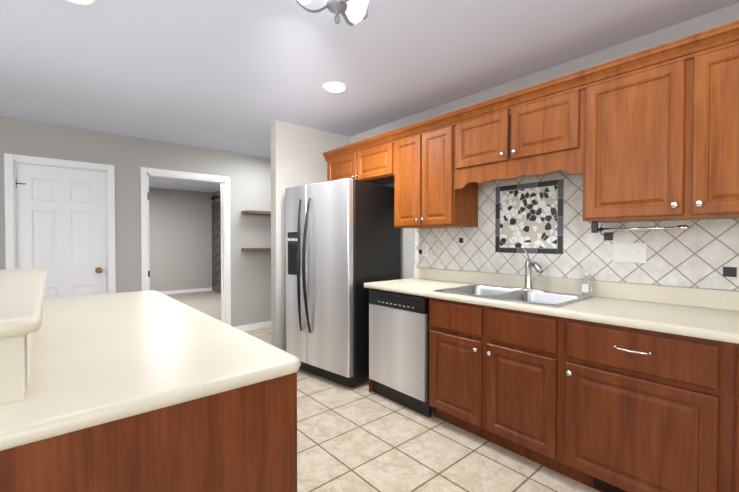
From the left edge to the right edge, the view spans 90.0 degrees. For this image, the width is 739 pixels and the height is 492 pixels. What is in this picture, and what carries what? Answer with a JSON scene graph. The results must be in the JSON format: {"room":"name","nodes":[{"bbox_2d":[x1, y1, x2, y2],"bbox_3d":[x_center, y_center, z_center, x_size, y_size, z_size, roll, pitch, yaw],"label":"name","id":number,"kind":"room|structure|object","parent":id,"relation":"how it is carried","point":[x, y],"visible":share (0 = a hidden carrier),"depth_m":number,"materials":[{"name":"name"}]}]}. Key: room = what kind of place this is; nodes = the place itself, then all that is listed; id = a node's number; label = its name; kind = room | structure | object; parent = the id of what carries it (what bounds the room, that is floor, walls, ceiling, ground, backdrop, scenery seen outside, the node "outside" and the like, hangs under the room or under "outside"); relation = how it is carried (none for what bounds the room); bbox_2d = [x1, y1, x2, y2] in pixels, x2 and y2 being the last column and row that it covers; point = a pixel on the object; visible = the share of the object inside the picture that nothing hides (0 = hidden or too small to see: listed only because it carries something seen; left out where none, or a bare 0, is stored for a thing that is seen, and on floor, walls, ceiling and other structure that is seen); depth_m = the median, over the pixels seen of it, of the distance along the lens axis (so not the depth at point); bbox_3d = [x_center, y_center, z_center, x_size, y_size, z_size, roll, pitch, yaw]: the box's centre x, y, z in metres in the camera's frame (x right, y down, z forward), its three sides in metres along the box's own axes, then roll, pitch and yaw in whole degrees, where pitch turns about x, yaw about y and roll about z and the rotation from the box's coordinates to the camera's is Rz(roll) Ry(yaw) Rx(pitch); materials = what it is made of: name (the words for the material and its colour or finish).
{"room":"kitchen","nodes":[
{"label":"kitchen","id":0,"kind":"room"},
{"bbox_2d":[0,116,270,326],"bbox_3d":[-3.372,-0.022,3.784,7.020,2.450,0.120,-1,1,-41],"label":"wall","id":1,"kind":"structure","parent":0,"point":[127,157],"depth_m":4.37,"materials":[{"name":"grey paint"}]},
{"bbox_2d":[16,163,106,298],"bbox_3d":[-3.199,0.185,3.867,0.734,2.009,0.100,-1,1,-41],"label":"door","id":2,"kind":"structure","parent":1,"relation":"in","point":[61,223],"depth_m":3.87,"materials":[{"name":"white wood"}]},
{"bbox_2d":[234,321,270,330],"bbox_3d":[-1.323,1.134,5.490,1.471,0.085,0.012,-1,1,-41],"label":"baseboard","id":3,"kind":"structure","parent":1,"relation":"attached to","point":[254,326],"depth_m":5.22,"materials":[{"name":"white"}]},
{"bbox_2d":[241,248,270,250],"bbox_3d":[-1.412,0.045,5.271,0.770,0.040,0.198,-1,1,-41],"label":"wall-mounted shelf","id":4,"kind":"object","parent":1,"relation":"attached to","point":[255,249],"visible":0.52,"depth_m":5.04,"materials":[{"name":"brown wood"}]},
{"bbox_2d":[241,210,270,214],"bbox_3d":[-1.412,-0.465,5.264,0.770,0.040,0.198,-1,1,-41],"label":"wall-mounted shelf","id":5,"kind":"object","parent":1,"relation":"attached to","point":[256,212],"visible":0.52,"depth_m":5.05,"materials":[{"name":"brown wood"}]},
{"bbox_2d":[149,188,212,291],"bbox_3d":[-5.571,-0.085,7.899,4.230,2.450,0.120,-1,1,-41],"label":"wall","id":6,"kind":"structure","parent":0,"point":[180,239],"depth_m":8.75,"materials":[{"name":"grey paint"}]},
{"bbox_2d":[160,287,212,294],"bbox_3d":[-5.528,1.098,7.866,4.230,0.085,0.013,-1,1,-41],"label":"baseboard","id":7,"kind":"structure","parent":6,"relation":"attached to","point":[199,289],"depth_m":8.85,"materials":[{"name":"white wood"}]},
{"bbox_2d":[166,291,220,320],"bbox_3d":[-4.141,1.187,6.352,4.400,0.054,4.720,-1,1,-41],"label":"floor","id":8,"kind":"structure","parent":0,"point":[208,303],"depth_m":7.72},
{"bbox_2d":[213,191,220,201],"bbox_3d":[-2.462,-0.081,7.663,0.120,2.450,4.550,-1,1,-41],"label":"wall","id":9,"kind":"structure","parent":0,"point":[217,193],"depth_m":8.97,"materials":[{"name":"grey paint"}]},
{"bbox_2d":[211,195,220,292],"bbox_3d":[-3.281,-0.068,8.449,0.048,2.340,2.050,-1,1,-41],"label":"barn door","id":10,"kind":"structure","parent":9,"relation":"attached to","point":[216,246],"depth_m":8.91,"materials":[{"name":"brown wood"}]},
{"bbox_2d":[270,120,348,350],"bbox_3d":[-0.617,-0.026,4.009,0.920,2.450,0.110,-1,1,-41],"label":"wall","id":11,"kind":"structure","parent":0,"point":[297,156],"depth_m":3.73,"materials":[{"name":"grey paint"}]},
{"bbox_2d":[0,0,738,192],"bbox_3d":[-2.151,-1.253,2.494,7.200,0.050,13.100,-1,1,-41],"label":"ceiling","id":12,"kind":"structure","parent":0,"point":[237,76],"depth_m":2.40,"materials":[{"name":"white paint"}]},
{"bbox_2d":[65,0,97,5],"bbox_3d":[-1.422,-1.211,1.770,0.196,0.010,0.196,-1,1,-41],"label":"recessed light","id":13,"kind":"object","parent":12,"relation":"in","point":[86,2],"visible":1,"depth_m":1.83,"materials":[{"name":"white"}]},
{"bbox_2d":[295,0,368,25],"bbox_3d":[-0.098,-1.091,1.595,0.445,0.246,0.425,-1,1,-41],"label":"ceiling light fixture","id":14,"kind":"object","parent":12,"relation":"hanging from","point":[355,12],"visible":1,"depth_m":1.67,"materials":[{"name":"grey"}]},
{"bbox_2d":[322,82,347,92],"bbox_3d":[-0.267,-1.228,2.871,0.196,0.010,0.196,-1,1,-41],"label":"recessed light","id":15,"kind":"object","parent":12,"relation":"in","point":[335,87],"visible":1,"depth_m":2.87,"materials":[{"name":"white"}]},
{"bbox_2d":[243,327,599,491],"bbox_3d":[-0.605,1.274,0.749,7.200,0.050,8.380,-1,1,-41],"label":"floor","id":16,"kind":"structure","parent":0,"point":[360,438],"depth_m":2.20,"materials":[{"name":"beige tile"}]},
{"bbox_2d":[0,376,296,491],"bbox_3d":[-0.713,0.812,1.060,0.853,0.865,0.578,-1,1,-41],"label":"base cabinet","id":17,"kind":"object","parent":16,"relation":"on","point":[246,441],"depth_m":0.91,"materials":[{"name":"brown wood"}]},
{"bbox_2d":[0,290,300,455],"bbox_3d":[-1.196,0.351,1.599,0.880,0.040,2.060,-1,1,-41],"label":"countertop","id":18,"kind":"structure","parent":17,"relation":"on","point":[73,365],"depth_m":1.02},
{"bbox_2d":[285,178,399,387],"bbox_3d":[-0.287,0.318,3.579,0.870,1.775,0.795,1,1,41],"label":"refrigerator","id":19,"kind":"object","parent":16,"relation":"on","point":[342,241],"visible":0.85,"depth_m":3.26,"materials":[{"name":"silver metal"}]},
{"bbox_2d":[369,289,407,391],"bbox_3d":[0.439,0.782,3.019,0.632,0.865,0.663,-1,1,-41],"label":"base cabinet","id":20,"kind":"object","parent":16,"relation":"on","point":[370,382],"depth_m":3.07,"materials":[{"name":"brown wood"}]},
{"bbox_2d":[369,289,430,417],"bbox_3d":[0.409,0.786,2.998,0.591,0.858,0.604,-1,1,-41],"label":"dishwasher","id":21,"kind":"object","parent":16,"relation":"on","point":[398,348],"visible":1,"depth_m":2.77,"materials":[{"name":"silver metal"}]},
{"bbox_2d":[429,297,555,470],"bbox_3d":[0.940,0.790,2.442,0.632,0.865,0.865,-1,1,-41],"label":"base cabinet","id":22,"kind":"object","parent":16,"relation":"on","point":[492,372],"depth_m":2.19,"materials":[{"name":"brown wood"}]},
{"bbox_2d":[556,317,723,491],"bbox_3d":[1.426,0.799,1.881,0.632,0.865,0.620,-1,1,-41],"label":"base cabinet","id":23,"kind":"object","parent":16,"relation":"on","point":[606,386],"depth_m":1.66,"materials":[{"name":"brown wood"}]},
{"bbox_2d":[364,277,738,344],"bbox_3d":[1.185,0.342,2.142,0.648,0.040,3.040,-1,1,-41],"label":"countertop","id":24,"kind":"structure","parent":23,"relation":"on","point":[650,316],"depth_m":1.87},
{"bbox_2d":[436,285,595,308],"bbox_3d":[0.928,0.403,2.449,0.550,0.186,0.830,-1,1,-41],"label":"sink","id":25,"kind":"object","parent":24,"relation":"in","point":[501,292],"depth_m":2.49,"materials":[{"name":"silver metal"}]},
{"bbox_2d":[508,249,547,292],"bbox_3d":[1.093,0.165,2.569,0.117,0.285,0.260,-1,1,-41],"label":"faucet","id":26,"kind":"object","parent":24,"relation":"on","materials":[{"name":"silver metal"}]},
{"bbox_2d":[582,268,591,295],"bbox_3d":[1.354,0.226,2.307,0.073,0.172,0.055,-1,1,-41],"label":"soap dispenser","id":27,"kind":"object","parent":24,"relation":"on","point":[586,286],"visible":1,"depth_m":2.29,"materials":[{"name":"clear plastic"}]},
{"bbox_2d":[720,345,738,491],"bbox_3d":[1.901,0.807,1.334,0.632,0.865,0.830,-1,1,-41],"label":"base cabinet","id":28,"kind":"object","parent":16,"relation":"on","point":[729,354],"depth_m":1.45,"materials":[{"name":"brown wood"}]},
{"bbox_2d":[349,3,738,290],"bbox_3d":[1.945,0.007,1.849,0.120,2.450,6.730,-1,1,-41],"label":"wall","id":29,"kind":"structure","parent":0,"point":[717,18],"depth_m":2.54,"materials":[{"name":"grey paint"}]},
{"bbox_2d":[323,132,390,184],"bbox_3d":[-0.004,-0.584,3.734,0.337,0.834,1.025,-1,1,-41],"label":"upper cabinet","id":30,"kind":"object","parent":29,"relation":"attached to","point":[369,160],"depth_m":3.55,"materials":[{"name":"brown wood"}]},
{"bbox_2d":[391,112,450,228],"bbox_3d":[0.539,-0.574,3.108,0.337,0.834,0.632,-1,1,-41],"label":"upper cabinet","id":31,"kind":"object","parent":29,"relation":"attached to","point":[421,152],"depth_m":2.98,"materials":[{"name":"brown wood"}]},
{"bbox_2d":[451,72,578,227],"bbox_3d":[1.039,-0.565,2.531,0.337,0.834,0.895,-1,1,-41],"label":"upper cabinet","id":32,"kind":"object","parent":29,"relation":"attached to","point":[534,130],"depth_m":2.40,"materials":[{"name":"brown wood"}]},
{"bbox_2d":[495,179,563,253],"bbox_3d":[1.138,-0.200,2.669,0.004,0.506,0.500,-1,1,-41],"label":"wall tile","id":33,"kind":"structure","parent":29,"relation":"attached to","point":[529,217],"depth_m":2.65,"materials":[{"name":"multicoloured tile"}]},
{"bbox_2d":[414,269,738,308],"bbox_3d":[1.422,0.269,2.347,0.020,0.100,3.040,-1,1,-41],"label":"backsplash","id":34,"kind":"structure","parent":29,"relation":"attached to","point":[667,295],"depth_m":2.24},
{"bbox_2d":[415,170,738,290],"bbox_3d":[1.427,-0.179,2.344,0.010,0.792,3.040,-1,1,-41],"label":"tile backsplash","id":35,"kind":"structure","parent":29,"relation":"attached to","point":[701,254],"depth_m":2.35,"materials":[{"name":"white tile"}]},
{"bbox_2d":[422,244,427,256],"bbox_3d":[0.511,0.039,3.393,0.006,0.116,0.070,-1,1,-41],"label":"electrical outlet plate","id":36,"kind":"object","parent":35,"relation":"attached to","point":[425,250],"visible":1,"depth_m":3.39,"materials":[{"name":"white plastic"}]},
{"bbox_2d":[613,243,646,262],"bbox_3d":[1.544,0.042,2.197,0.013,0.116,0.170,-1,1,-41],"label":"switch plate","id":37,"kind":"object","parent":35,"relation":"attached to","point":[629,252],"visible":1,"depth_m":2.19,"materials":[{"name":"white plastic"}]},
{"bbox_2d":[579,20,738,222],"bbox_3d":[1.641,-0.555,1.837,0.337,0.834,0.943,-1,1,-41],"label":"upper cabinet","id":38,"kind":"object","parent":29,"relation":"attached to","point":[651,134],"depth_m":1.81,"materials":[{"name":"brown wood"}]},
{"bbox_2d":[591,222,688,235],"bbox_3d":[1.516,-0.100,2.075,0.195,0.082,0.450,-1,1,-41],"label":"paper towel holder","id":39,"kind":"object","parent":38,"relation":"attached to","point":[594,227],"visible":1,"depth_m":2.04,"materials":[{"name":"silver metal"}]}
]}

